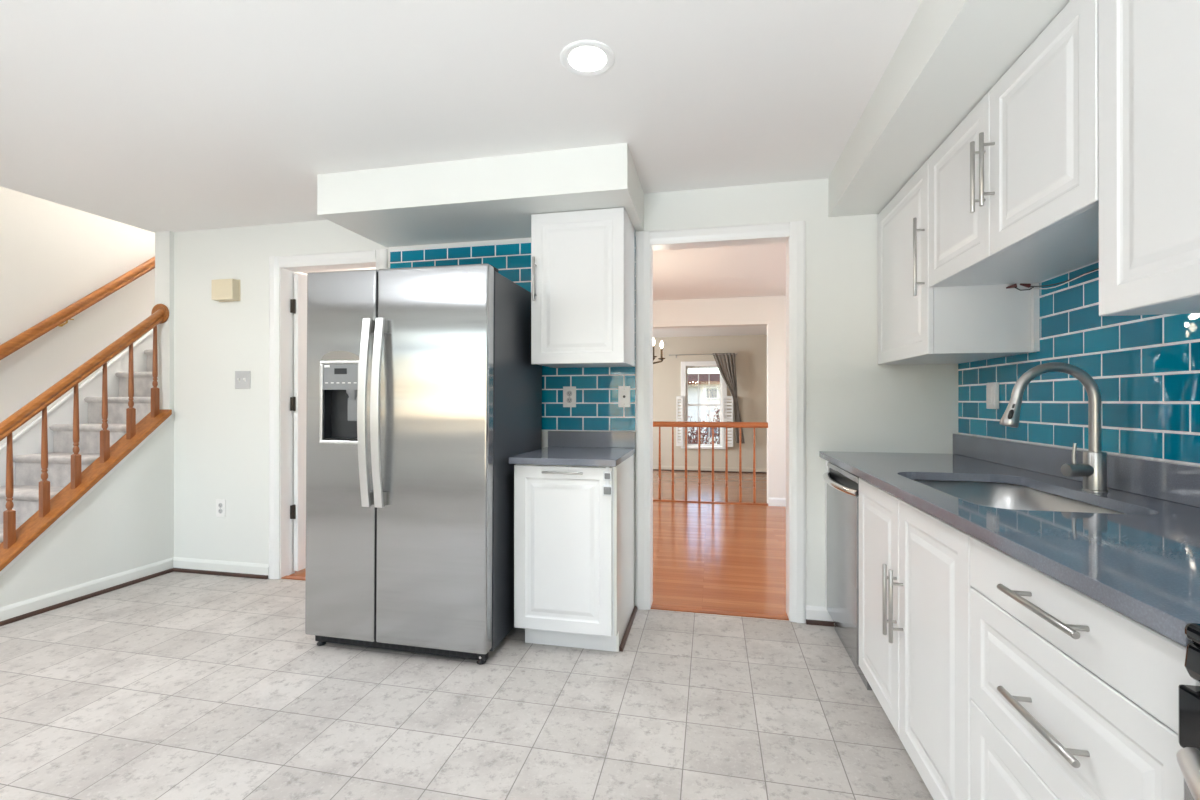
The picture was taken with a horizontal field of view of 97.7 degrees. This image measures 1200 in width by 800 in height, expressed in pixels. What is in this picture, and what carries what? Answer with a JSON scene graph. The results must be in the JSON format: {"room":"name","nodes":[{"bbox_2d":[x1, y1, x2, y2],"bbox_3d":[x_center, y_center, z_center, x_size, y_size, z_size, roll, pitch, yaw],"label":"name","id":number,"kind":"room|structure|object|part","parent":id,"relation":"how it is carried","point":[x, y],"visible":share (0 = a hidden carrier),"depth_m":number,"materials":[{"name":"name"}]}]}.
{"room":"kitchen","nodes":[
{"label":"kitchen","id":0,"kind":"room"},
{"bbox_2d":[0,186,154,446],"bbox_3d":[-4.211,-1.264,3.092,0.120,4.900,8.900,0,0,12],"label":"wall","id":1,"kind":"structure","parent":0,"point":[53,255],"depth_m":3.85,"materials":[{"name":"white paint"}]},
{"bbox_2d":[0,256,154,359],"bbox_3d":[-3.835,-1.066,4.341,0.096,2.784,3.100,0,0,12],"label":"wall handrail","id":2,"kind":"object","parent":1,"relation":"attached to","point":[19,341],"visible":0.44,"depth_m":3.87,"materials":[{"name":"brown wood"}]},
{"bbox_2d":[0,231,306,606],"bbox_3d":[-2.860,-1.262,4.518,0.125,4.900,5.150,0,0,12],"label":"wall","id":3,"kind":"structure","parent":0,"point":[122,525],"depth_m":3.37,"materials":[{"name":"white paint"}]},
{"bbox_2d":[0,304,171,575],"bbox_3d":[-3.177,0.284,2.994,0.168,1.908,1.340,0,0,12],"label":"stair railing","id":4,"kind":"object","parent":3,"relation":"on","point":[16,542],"visible":1,"depth_m":3.14,"materials":[{"name":"brown wood"}]},
{"bbox_3d":[-3.181,0.003,2.992,0.060,1.294,1.334,0,0,12],"label":"handrail","id":5,"kind":"part","parent":4,"relation":"part of","materials":[{"name":"brown wood"}]},
{"bbox_3d":[-3.103,0.666,3.029,0.014,1.143,1.240,0,0,12],"label":"cap moulding","id":6,"kind":"part","parent":4,"relation":"part of","materials":[{"name":"brown wood"}]},
{"bbox_2d":[0,558,172,620],"bbox_3d":[-3.101,1.141,3.043,0.014,0.090,1.230,0,0,12],"label":"baseboard","id":7,"kind":"structure","parent":3,"relation":"attached to","point":[33,604],"depth_m":3.11,"materials":[{"name":"white paint"}]},
{"bbox_2d":[0,568,172,625],"bbox_3d":[-3.088,1.176,3.035,0.016,0.021,1.220,0,0,12],"label":"trim","id":8,"kind":"structure","parent":3,"relation":"attached to","point":[33,613],"depth_m":3.10,"materials":[{"name":"brown wood"}]},
{"bbox_2d":[0,0,921,300],"bbox_3d":[-0.349,-1.300,2.095,8.150,0.250,8.750,0,0,12],"label":"ceiling","id":9,"kind":"structure","parent":0,"point":[154,116],"depth_m":2.03,"materials":[{"name":"white paint"}]},
{"bbox_2d":[560,40,614,75],"bbox_3d":[-0.043,-1.174,1.805,0.188,0.010,0.188,0,0,12],"label":"recessed light","id":10,"kind":"object","parent":9,"relation":"in","point":[581,57],"visible":1,"depth_m":1.79,"materials":[{"name":"white paint"}]},
{"bbox_2d":[653,338,664,363],"bbox_3d":[0.238,-0.732,4.499,0.599,0.880,0.599,0,0,24],"label":"chandelier","id":11,"kind":"object","parent":9,"relation":"hanging from","point":[661,343],"visible":0.13,"depth_m":4.48,"materials":[{"name":"white glass"}]},
{"bbox_2d":[658,348,664,359],"bbox_3d":[0.528,-0.393,4.489,0.064,0.098,0.064,0,0,12],"label":"candle","id":12,"kind":"object","parent":11,"relation":"on","point":[661,358],"depth_m":4.48,"materials":[{"name":"brown metal"}]},
{"bbox_2d":[0,501,933,799],"bbox_3d":[-0.361,1.235,2.032,8.150,0.100,8.630,0,0,12],"label":"floor","id":13,"kind":"structure","parent":0,"point":[172,685],"depth_m":2.04,"materials":[{"name":"tile"}]},
{"bbox_2d":[0,329,152,542],"bbox_3d":[-3.428,-0.365,4.315,0.899,3.106,3.520,0,0,12],"label":"carpeted staircase","id":14,"kind":"structure","parent":13,"relation":"on","point":[27,469],"depth_m":3.77,"materials":[{"name":"grey carpet"}]},
{"bbox_3d":[-3.882,-0.376,4.274,0.028,3.083,3.250,0,0,12],"label":"skirt moulding","id":15,"kind":"part","parent":14,"relation":"part of","materials":[{"name":"white paint"}]},
{"bbox_2d":[305,264,541,664],"bbox_3d":[-0.876,0.285,2.736,0.927,1.802,0.839,0,0,12],"label":"refrigerator","id":16,"kind":"object","parent":13,"relation":"on","point":[423,384],"visible":1,"depth_m":2.39,"materials":[{"name":"grey metal"}]},
{"bbox_2d":[321,351,358,360],"bbox_3d":[-1.214,-0.206,2.453,0.212,0.048,0.010,0,0,12],"label":"hood","id":17,"kind":"object","parent":16,"relation":"attached to","point":[325,355],"depth_m":2.45,"materials":[{"name":"silver metal"}]},
{"bbox_3d":[-1.212,-0.109,2.469,0.188,0.122,0.028,0,0,12],"label":"control panel","id":18,"kind":"part","parent":16,"relation":"part of","materials":[{"name":"grey"}]},
{"bbox_3d":[-1.212,0.256,2.487,0.371,1.724,0.068,0,0,12],"label":"door","id":19,"kind":"part","parent":16,"relation":"part of","materials":[{"name":"silver metal"}]},
{"bbox_3d":[-1.067,0.057,2.374,0.040,0.860,0.050,0,0,12],"label":"handle","id":20,"kind":"part","parent":16,"relation":"part of","materials":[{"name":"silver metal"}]},
{"bbox_3d":[-1.003,0.057,2.360,0.040,0.860,0.050,0,0,12],"label":"handle","id":21,"kind":"part","parent":16,"relation":"part of","materials":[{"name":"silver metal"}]},
{"bbox_3d":[-0.756,0.259,2.390,0.550,1.724,0.068,0,0,12],"label":"door","id":22,"kind":"part","parent":16,"relation":"part of","materials":[{"name":"silver metal"}]},
{"bbox_2d":[514,455,633,651],"bbox_3d":[-0.110,0.744,2.717,0.492,0.882,0.626,0,0,12],"label":"base cabinet","id":23,"kind":"object","parent":13,"relation":"on","point":[574,525],"visible":1,"depth_m":2.45,"materials":[{"name":"white paint"}]},
{"bbox_3d":[-0.172,0.337,2.426,0.197,0.010,0.030,0,0,12],"label":"handle","id":24,"kind":"part","parent":23,"relation":"part of","materials":[{"name":"silver metal"}]},
{"bbox_2d":[509,431,634,466],"bbox_3d":[-0.116,0.242,2.727,0.518,0.122,0.622,0,0,12],"label":"countertop","id":25,"kind":"structure","parent":23,"relation":"on","point":[571,448],"depth_m":2.82,"materials":[{"name":"grey stone"}]},
{"bbox_3d":[0.131,0.744,2.692,0.010,0.882,0.574,0,0,12],"label":"panel","id":26,"kind":"part","parent":23,"relation":"part of","materials":[{"name":"white wood"}]},
{"bbox_2d":[823,462,871,689],"bbox_3d":[1.389,0.749,2.370,0.667,0.864,0.584,0,0,12],"label":"dishwasher","id":27,"kind":"object","parent":13,"relation":"on","point":[842,485],"visible":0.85,"depth_m":2.36,"materials":[{"name":"silver metal"}]},
{"bbox_3d":[1.098,0.386,2.432,0.072,0.031,0.576,0,0,12],"label":"handle","id":28,"kind":"part","parent":27,"relation":"part of","materials":[{"name":"silver metal"}]},
{"bbox_3d":[1.135,0.740,2.423,0.049,0.692,0.582,0,0,12],"label":"door","id":29,"kind":"part","parent":27,"relation":"part of","materials":[{"name":"metal"}]},
{"bbox_3d":[1.158,1.134,2.418,0.018,0.094,0.582,0,0,12],"label":"toe panel","id":30,"kind":"part","parent":27,"relation":"part of","materials":[{"name":"metal"}]},
{"bbox_2d":[859,478,971,799],"bbox_3d":[1.249,0.748,1.613,0.683,0.871,0.944,0,0,12],"label":"base cabinet","id":31,"kind":"object","parent":13,"relation":"on","point":[914,565],"visible":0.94,"depth_m":1.51,"materials":[{"name":"white paint"}]},
{"bbox_3d":[1.014,0.699,1.906,0.019,0.765,0.465,0,0,12],"label":"door","id":32,"kind":"part","parent":31,"relation":"part of","materials":[{"name":"white paint"}]},
{"bbox_3d":[0.940,0.648,1.703,0.041,0.228,0.012,0,0,12],"label":"handle","id":33,"kind":"part","parent":31,"relation":"part of","materials":[{"name":"silver metal"}]},
{"bbox_3d":[0.928,0.648,1.645,0.041,0.228,0.012,0,0,12],"label":"handle","id":34,"kind":"part","parent":31,"relation":"part of","materials":[{"name":"silver metal"}]},
{"bbox_3d":[0.917,0.698,1.446,0.019,0.765,0.465,0,0,12],"label":"door","id":35,"kind":"part","parent":31,"relation":"part of","materials":[{"name":"white paint"}]},
{"bbox_2d":[819,434,1199,645],"bbox_3d":[1.264,0.235,1.640,0.668,0.132,2.198,0,0,12],"label":"countertop","id":36,"kind":"structure","parent":31,"relation":"on","point":[1142,563],"depth_m":1.20,"materials":[{"name":"grey stone"}]},
{"bbox_2d":[914,480,1124,513],"bbox_3d":[1.228,0.403,1.606,0.460,0.205,0.763,0,0,12],"label":"sink","id":37,"kind":"object","parent":36,"relation":"in","point":[990,494],"visible":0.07,"depth_m":1.89,"materials":[{"name":"silver metal"}]},
{"bbox_2d":[1000,362,1107,491],"bbox_3d":[1.365,0.078,1.579,0.276,0.384,0.066,0,0,12],"label":"faucet","id":38,"kind":"object","parent":36,"relation":"on","point":[1093,469],"visible":1,"depth_m":1.56,"materials":[{"name":"silver metal"}]},
{"bbox_3d":[1.373,0.025,1.582,0.232,0.278,0.028,0,0,12],"label":"spout","id":39,"kind":"part","parent":38,"relation":"part of","materials":[{"name":"silver metal"}]},
{"bbox_3d":[1.411,0.164,1.560,0.013,0.072,0.010,0,0,12],"label":"lever","id":40,"kind":"part","parent":38,"relation":"part of","materials":[{"name":"silver metal"}]},
{"bbox_2d":[970,536,1199,799],"bbox_3d":[1.090,0.747,0.861,0.683,0.871,0.598,0,0,12],"label":"base cabinet","id":41,"kind":"object","parent":13,"relation":"on","point":[1074,697],"visible":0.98,"depth_m":0.90,"materials":[{"name":"white paint"}]},
{"bbox_3d":[0.807,0.886,0.929,0.019,0.387,0.582,0,0,12],"label":"drawer","id":42,"kind":"part","parent":41,"relation":"part of","materials":[{"name":"white paint"}]},
{"bbox_3d":[0.773,0.564,0.914,0.041,0.012,0.219,0,0,12],"label":"handle","id":43,"kind":"part","parent":41,"relation":"part of","materials":[{"name":"silver metal"}]},
{"bbox_3d":[0.773,0.364,0.915,0.041,0.012,0.219,0,0,12],"label":"handle","id":44,"kind":"part","parent":41,"relation":"part of","materials":[{"name":"silver metal"}]},
{"bbox_2d":[1176,623,1199,799],"bbox_3d":[0.901,0.713,0.199,0.721,0.899,0.761,0,0,12],"label":"electric range","id":45,"kind":"object","parent":13,"relation":"on","point":[1188,757],"visible":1,"depth_m":0.61,"materials":[{"name":"grey paint"}]},
{"bbox_3d":[0.589,0.418,0.266,0.083,0.033,0.719,0,0,12],"label":"handle","id":46,"kind":"part","parent":45,"relation":"part of","materials":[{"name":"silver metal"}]},
{"bbox_3d":[0.641,0.377,0.255,0.052,0.075,0.759,0,0,12],"label":"vent panel","id":47,"kind":"part","parent":45,"relation":"part of","materials":[{"name":"black metal"}]},
{"bbox_3d":[0.642,0.700,0.254,0.045,0.565,0.758,0,0,12],"label":"oven door","id":48,"kind":"part","parent":45,"relation":"part of","materials":[{"name":"silver metal"}]},
{"bbox_2d":[1185,623,1199,644],"bbox_3d":[0.937,0.276,0.192,0.648,0.022,0.761,0,0,12],"label":"cooktop","id":49,"kind":"object","parent":45,"relation":"in","point":[1192,630],"depth_m":0.62,"materials":[{"name":"black metal"}]},
{"bbox_2d":[317,143,643,247],"bbox_3d":[-0.612,-1.069,2.857,1.633,0.210,0.601,0,0,12],"label":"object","id":50,"kind":"structure","parent":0,"point":[496,197],"depth_m":2.61,"materials":[{"name":"white paint"}]},
{"bbox_2d":[531,207,634,367],"bbox_3d":[-0.083,-0.574,2.824,0.486,0.778,0.422,0,0,12],"label":"upper cabinet","id":51,"kind":"object","parent":50,"relation":"attached to","point":[583,262],"visible":1,"depth_m":2.66,"materials":[{"name":"white paint"}]},
{"bbox_3d":[-0.335,-0.617,2.683,0.012,0.225,0.041,0,0,12],"label":"handle","id":52,"kind":"part","parent":51,"relation":"part of","materials":[{"name":"silver metal"}]},
{"bbox_2d":[174,178,958,606],"bbox_3d":[-0.484,0.006,3.197,5.072,2.360,0.120,0,0,12],"label":"wall","id":53,"kind":"structure","parent":0,"point":[854,403],"depth_m":2.99,"materials":[{"name":"white paint"}]},
{"bbox_2d":[172,568,267,578],"bbox_3d":[-2.587,1.176,3.558,0.777,0.021,0.016,0,0,12],"label":"trim","id":54,"kind":"structure","parent":53,"relation":"attached to","point":[256,576],"depth_m":3.55,"materials":[{"name":"brown wood"}]},
{"bbox_2d":[173,557,268,578],"bbox_3d":[-2.590,1.142,3.573,0.792,0.090,0.014,0,0,12],"label":"baseboard","id":55,"kind":"structure","parent":53,"relation":"attached to","point":[185,563],"depth_m":3.56,"materials":[{"name":"white paint"}]},
{"bbox_2d":[216,499,225,516],"bbox_3d":[-2.586,0.738,3.576,0.078,0.121,0.008,0,0,12],"label":"wall outlet","id":56,"kind":"object","parent":53,"relation":"attached to","point":[220,503],"visible":1,"depth_m":3.57,"materials":[{"name":"white plastic"}]},
{"bbox_2d":[211,279,239,301],"bbox_3d":[-2.526,-0.742,3.539,0.175,0.144,0.058,0,0,12],"label":"door chime","id":57,"kind":"object","parent":53,"relation":"attached to","point":[223,290],"visible":1,"depth_m":3.52,"materials":[{"name":"beige plastic"}]},
{"bbox_3d":[-2.518,-0.742,3.564,0.171,0.144,0.006,0,0,12],"label":"plate","id":58,"kind":"part","parent":57,"relation":"part of","materials":[{"name":"beige plastic"}]},
{"bbox_2d":[235,371,250,388],"bbox_3d":[-2.414,-0.136,3.536,0.122,0.121,0.018,0,0,12],"label":"light switch","id":59,"kind":"object","parent":53,"relation":"attached to","point":[242,378],"visible":1,"depth_m":3.54,"materials":[{"name":"grey plastic"}]},
{"bbox_2d":[290,274,306,570],"bbox_3d":[-1.970,0.152,3.899,0.106,2.030,0.722,0,0,14],"label":"door","id":60,"kind":"structure","parent":53,"relation":"in","point":[298,305],"depth_m":3.59,"materials":[{"name":"white paint"}]},
{"bbox_2d":[269,249,387,578],"bbox_3d":[-1.761,0.117,3.459,0.876,2.140,0.140,0,0,12],"label":"trim","id":61,"kind":"structure","parent":53,"relation":"attached to","point":[282,269],"depth_m":3.48,"materials":[{"name":"white paint"}]},
{"bbox_2d":[389,238,530,251],"bbox_3d":[-0.802,-0.949,3.198,1.075,0.027,0.012,0,0,12],"label":"trim","id":62,"kind":"structure","parent":53,"relation":"attached to","point":[519,240],"depth_m":3.20,"materials":[{"name":"white paint"}]},
{"bbox_2d":[390,235,635,431],"bbox_3d":[-0.561,-0.378,3.146,1.562,1.116,0.011,0,0,12],"label":"tile backsplash","id":63,"kind":"structure","parent":53,"relation":"attached to","point":[596,409],"depth_m":3.07,"materials":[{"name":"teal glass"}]},
{"bbox_2d":[563,386,575,406],"bbox_3d":[-0.178,-0.018,3.055,0.078,0.121,0.008,0,0,12],"label":"wall outlet","id":64,"kind":"object","parent":63,"relation":"attached to","point":[569,393],"visible":1,"depth_m":3.05,"materials":[{"name":"white plastic"}]},
{"bbox_2d":[618,386,629,406],"bbox_3d":[0.138,-0.019,2.986,0.070,0.121,0.014,0,0,12],"label":"cable wall plate","id":65,"kind":"object","parent":63,"relation":"attached to","point":[623,391],"visible":1,"depth_m":2.99,"materials":[{"name":"white plastic"}]},
{"bbox_2d":[281,575,788,619],"bbox_3d":[-0.546,1.193,3.175,3.213,0.026,0.045,0,0,12],"label":"trim","id":66,"kind":"structure","parent":53,"relation":"attached to","point":[694,610],"depth_m":2.92,"materials":[{"name":"red wood"}]},
{"bbox_2d":[619,606,637,651],"bbox_3d":[0.152,1.175,2.721,0.016,0.021,0.510,0,0,12],"label":"trim","id":67,"kind":"structure","parent":53,"relation":"attached to","point":[624,639],"depth_m":2.67,"materials":[{"name":"brown wood"}]},
{"bbox_2d":[636,221,805,622],"bbox_3d":[0.662,0.116,2.946,0.909,2.140,0.140,0,0,12],"label":"trim","id":68,"kind":"structure","parent":53,"relation":"attached to","point":[792,234],"depth_m":2.91,"materials":[{"name":"white paint"}]},
{"bbox_2d":[806,605,832,621],"bbox_3d":[1.168,1.141,2.777,0.148,0.090,0.014,0,0,12],"label":"baseboard","id":69,"kind":"structure","parent":53,"relation":"attached to","point":[820,613],"depth_m":2.77,"materials":[{"name":"white paint"}]},
{"bbox_2d":[806,619,833,626],"bbox_3d":[1.160,1.175,2.764,0.138,0.021,0.016,0,0,12],"label":"trim","id":70,"kind":"structure","parent":53,"relation":"attached to","point":[808,622],"depth_m":2.76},
{"bbox_2d":[825,460,829,608],"bbox_3d":[1.199,0.706,2.743,0.026,0.780,0.066,0,0,12],"label":"trim","id":71,"kind":"structure","parent":53,"relation":"attached to","point":[827,469],"depth_m":2.75,"materials":[{"name":"white paint"}]},
{"bbox_2d":[653,335,766,467],"bbox_3d":[1.804,0.061,10.197,7.300,2.630,0.140,0,0,12],"label":"wall","id":72,"kind":"structure","parent":0,"point":[751,358],"depth_m":10.04,"materials":[{"name":"beige paint"}]},
{"bbox_2d":[676,396,682,445],"bbox_3d":[1.537,0.407,10.108,0.128,0.960,0.030,0,0,12],"label":"window shutter","id":73,"kind":"object","parent":72,"relation":"attached to","point":[677,397],"visible":0.97,"depth_m":10.10,"materials":[{"name":"white paint"}]},
{"bbox_2d":[669,353,737,357],"bbox_3d":[1.964,-0.848,10.014,1.282,0.066,0.154,0,0,12],"label":"curtain rod","id":74,"kind":"object","parent":72,"relation":"attached to","point":[732,353],"visible":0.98,"depth_m":9.96,"materials":[{"name":"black metal"}]},
{"bbox_3d":[1.952,-0.865,9.955,1.210,0.016,0.016,0,0,12],"label":"rod","id":75,"kind":"part","parent":74,"relation":"part of","materials":[{"name":"silver metal"}]},
{"bbox_2d":[713,353,744,442],"bbox_3d":[2.416,-0.036,9.854,0.590,1.694,0.054,0,0,12],"label":"curtain","id":76,"kind":"object","parent":74,"relation":"hanging from","point":[725,362],"visible":0.88,"depth_m":9.84,"materials":[{"name":"grey fabric"}]},
{"bbox_2d":[681,361,726,448],"bbox_3d":[1.999,0.095,10.102,0.866,1.680,0.145,0,0,12],"label":"window","id":77,"kind":"structure","parent":72,"relation":"in","point":[690,364],"depth_m":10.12,"materials":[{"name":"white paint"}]},
{"bbox_3d":[2.003,0.485,10.124,0.678,0.809,0.030,0,0,12],"label":"sash","id":78,"kind":"part","parent":77,"relation":"part of","materials":[{"name":"white paint"}]},
{"bbox_3d":[2.010,-0.269,10.159,0.678,0.768,0.030,0,0,12],"label":"sash","id":79,"kind":"part","parent":77,"relation":"part of","materials":[{"name":"glass"}]},
{"bbox_2d":[723,396,732,446],"bbox_3d":[2.420,0.407,9.920,0.190,0.960,0.030,0,0,12],"label":"window shutter","id":80,"kind":"object","parent":77,"relation":"attached to","point":[729,430],"visible":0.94,"depth_m":9.91,"materials":[{"name":"white paint"}]},
{"bbox_2d":[653,466,766,471],"bbox_3d":[1.690,1.331,10.141,6.900,0.090,0.014,0,0,12],"label":"baseboard","id":81,"kind":"structure","parent":72,"relation":"attached to","point":[654,467],"depth_m":10.04,"materials":[{"name":"beige paint"}]},
{"bbox_2d":[653,469,766,472],"bbox_3d":[1.687,1.365,10.127,6.900,0.021,0.016,0,0,12],"label":"trim","id":82,"kind":"structure","parent":72,"relation":"attached to","point":[653,469],"depth_m":10.04,"materials":[{"name":"brown wood"}]},
{"bbox_2d":[653,470,766,502],"bbox_3d":[1.385,1.423,8.220,7.300,0.100,4.340,0,0,12],"label":"floor","id":83,"kind":"structure","parent":0,"point":[666,476],"depth_m":8.32,"materials":[{"name":"brown wood"}]},
{"bbox_2d":[653,326,766,337],"bbox_3d":[1.405,-1.327,8.316,7.300,0.200,4.150,0,0,12],"label":"ceiling","id":84,"kind":"structure","parent":0,"point":[743,330],"depth_m":9.38,"materials":[{"name":"white paint"}]},
{"bbox_2d":[653,296,785,502],"bbox_3d":[1.055,0.070,6.175,7.097,2.600,0.160,0,0,12],"label":"wall","id":85,"kind":"structure","parent":0,"point":[769,311],"depth_m":5.92,"materials":[{"name":"white paint"}]},
{"bbox_2d":[653,499,767,504],"bbox_3d":[-0.211,1.280,6.406,4.330,0.202,0.070,0,0,12],"label":"trim","id":86,"kind":"structure","parent":85,"relation":"attached to","point":[671,500],"depth_m":6.08,"materials":[{"name":"red wood"}]},
{"bbox_2d":[653,421,767,502],"bbox_3d":[-0.163,0.716,6.392,4.229,0.924,0.072,0,0,12],"label":"gallery railing","id":87,"kind":"object","parent":86,"relation":"on","point":[659,424],"visible":0.34,"depth_m":6.07,"materials":[{"name":"red wood"}]},
{"bbox_3d":[-0.163,0.286,6.393,4.229,0.062,0.072,0,0,12],"label":"handrail","id":88,"kind":"part","parent":87,"relation":"part of","materials":[{"name":"red wood"}]},
{"bbox_2d":[768,498,785,505],"bbox_3d":[3.057,1.145,5.661,2.368,0.090,0.014,0,0,12],"label":"baseboard","id":89,"kind":"structure","parent":85,"relation":"attached to","point":[771,501],"depth_m":5.88,"materials":[{"name":"white paint"}]},
{"bbox_2d":[828,0,1069,216],"bbox_3d":[0.968,-1.075,0.137,0.622,0.206,5.267,0,0,12],"label":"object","id":90,"kind":"structure","parent":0,"point":[951,54],"depth_m":1.68,"materials":[{"name":"white paint"}]},
{"bbox_2d":[963,434,1197,465],"bbox_3d":[1.346,0.002,0.056,0.150,2.360,5.267,0,0,12],"label":"wall","id":91,"kind":"structure","parent":0,"point":[963,434],"depth_m":1.65,"materials":[{"name":"white paint"}]},
{"bbox_2d":[878,159,1033,364],"bbox_3d":[1.536,-0.574,2.371,0.415,0.782,0.653,0,0,12],"label":"upper cabinet","id":92,"kind":"object","parent":91,"relation":"attached to","point":[918,323],"visible":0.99,"depth_m":2.13,"materials":[{"name":"white paint"}]},
{"bbox_3d":[1.383,-0.572,2.403,0.019,0.778,0.647,0,0,12],"label":"door","id":93,"kind":"part","parent":92,"relation":"part of","materials":[{"name":"white paint"}]},
{"bbox_3d":[1.294,-0.581,2.129,0.041,0.317,0.012,0,0,12],"label":"handle","id":94,"kind":"part","parent":92,"relation":"part of","materials":[{"name":"silver metal"}]},
{"bbox_2d":[929,0,1098,287],"bbox_3d":[1.372,-0.707,1.595,0.415,0.520,0.930,0,0,12],"label":"upper cabinet","id":95,"kind":"object","parent":91,"relation":"attached to","point":[1014,187],"visible":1,"depth_m":1.48,"materials":[{"name":"white paint"}]},
{"bbox_3d":[1.266,-0.704,1.854,0.019,0.515,0.464,0,0,12],"label":"door","id":96,"kind":"part","parent":95,"relation":"part of","materials":[{"name":"white paint"}]},
{"bbox_3d":[1.194,-0.706,1.658,0.041,0.223,0.012,0,0,12],"label":"handle","id":97,"kind":"part","parent":95,"relation":"part of","materials":[{"name":"silver metal"}]},
{"bbox_3d":[1.182,-0.706,1.603,0.041,0.223,0.012,0,0,12],"label":"handle","id":98,"kind":"part","parent":95,"relation":"part of","materials":[{"name":"silver metal"}]},
{"bbox_3d":[1.170,-0.705,1.399,0.019,0.515,0.460,0,0,12],"label":"door","id":99,"kind":"part","parent":95,"relation":"part of","materials":[{"name":"white paint"}]},
{"bbox_2d":[1006,268,1098,290],"bbox_3d":[1.550,-0.421,1.564,0.070,0.048,0.901,0,0,5],"label":"loose wire","id":100,"kind":"object","parent":95,"relation":"attached to","point":[1097,269],"visible":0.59,"depth_m":1.89,"materials":[{"name":"black"}]},
{"bbox_2d":[1031,283,1039,351],"bbox_3d":[1.661,-0.314,2.001,0.020,0.258,0.016,0,0,12],"label":"trim","id":101,"kind":"structure","parent":91,"relation":"attached to","point":[1035,293],"depth_m":1.99,"materials":[{"name":"white paint"}]},
{"bbox_2d":[958,261,1199,465],"bbox_3d":[1.525,-0.141,1.290,0.011,0.619,2.776,0,0,12],"label":"tile backsplash","id":102,"kind":"structure","parent":91,"relation":"attached to","point":[1145,369],"depth_m":1.68,"materials":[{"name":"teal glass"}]},
{"bbox_2d":[986,382,998,408],"bbox_3d":[1.722,-0.019,2.304,0.025,0.116,0.073,0,0,12],"label":"wall plate","id":103,"kind":"object","parent":102,"relation":"attached to","point":[992,389],"visible":1,"depth_m":2.28,"materials":[{"name":"white plastic"}]},
{"bbox_2d":[1098,0,1199,315],"bbox_3d":[1.216,-0.578,0.764,0.374,0.780,0.757,0,0,12],"label":"upper cabinet","id":104,"kind":"object","parent":91,"relation":"attached to","point":[1149,50],"visible":1,"depth_m":1.04,"materials":[{"name":"white paint"}]},
{"label":"outside","id":105,"kind":"structure","parent":0,"visible":0},
{"bbox_3d":[4.625,2.311,21.812,28.000,0.200,23.400,0,0,12],"label":"ground","id":106,"kind":"structure","parent":105,"visible":0},
{"bbox_2d":[688,414,715,443],"bbox_3d":[2.544,1.297,14.760,1.463,1.829,1.030,0,0,12],"label":"shrub","id":107,"kind":"object","parent":106,"relation":"on","point":[692,441],"visible":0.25,"depth_m":14.67,"materials":[{"name":"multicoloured plant"}]},
{"bbox_2d":[708,408,719,443],"bbox_3d":[3.586,1.018,14.762,1.081,2.379,0.738,0,0,37],"label":"shrub","id":108,"kind":"object","parent":106,"relation":"on","point":[717,412],"visible":0.09,"depth_m":14.81,"materials":[{"name":"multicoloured plant"}]}
]}

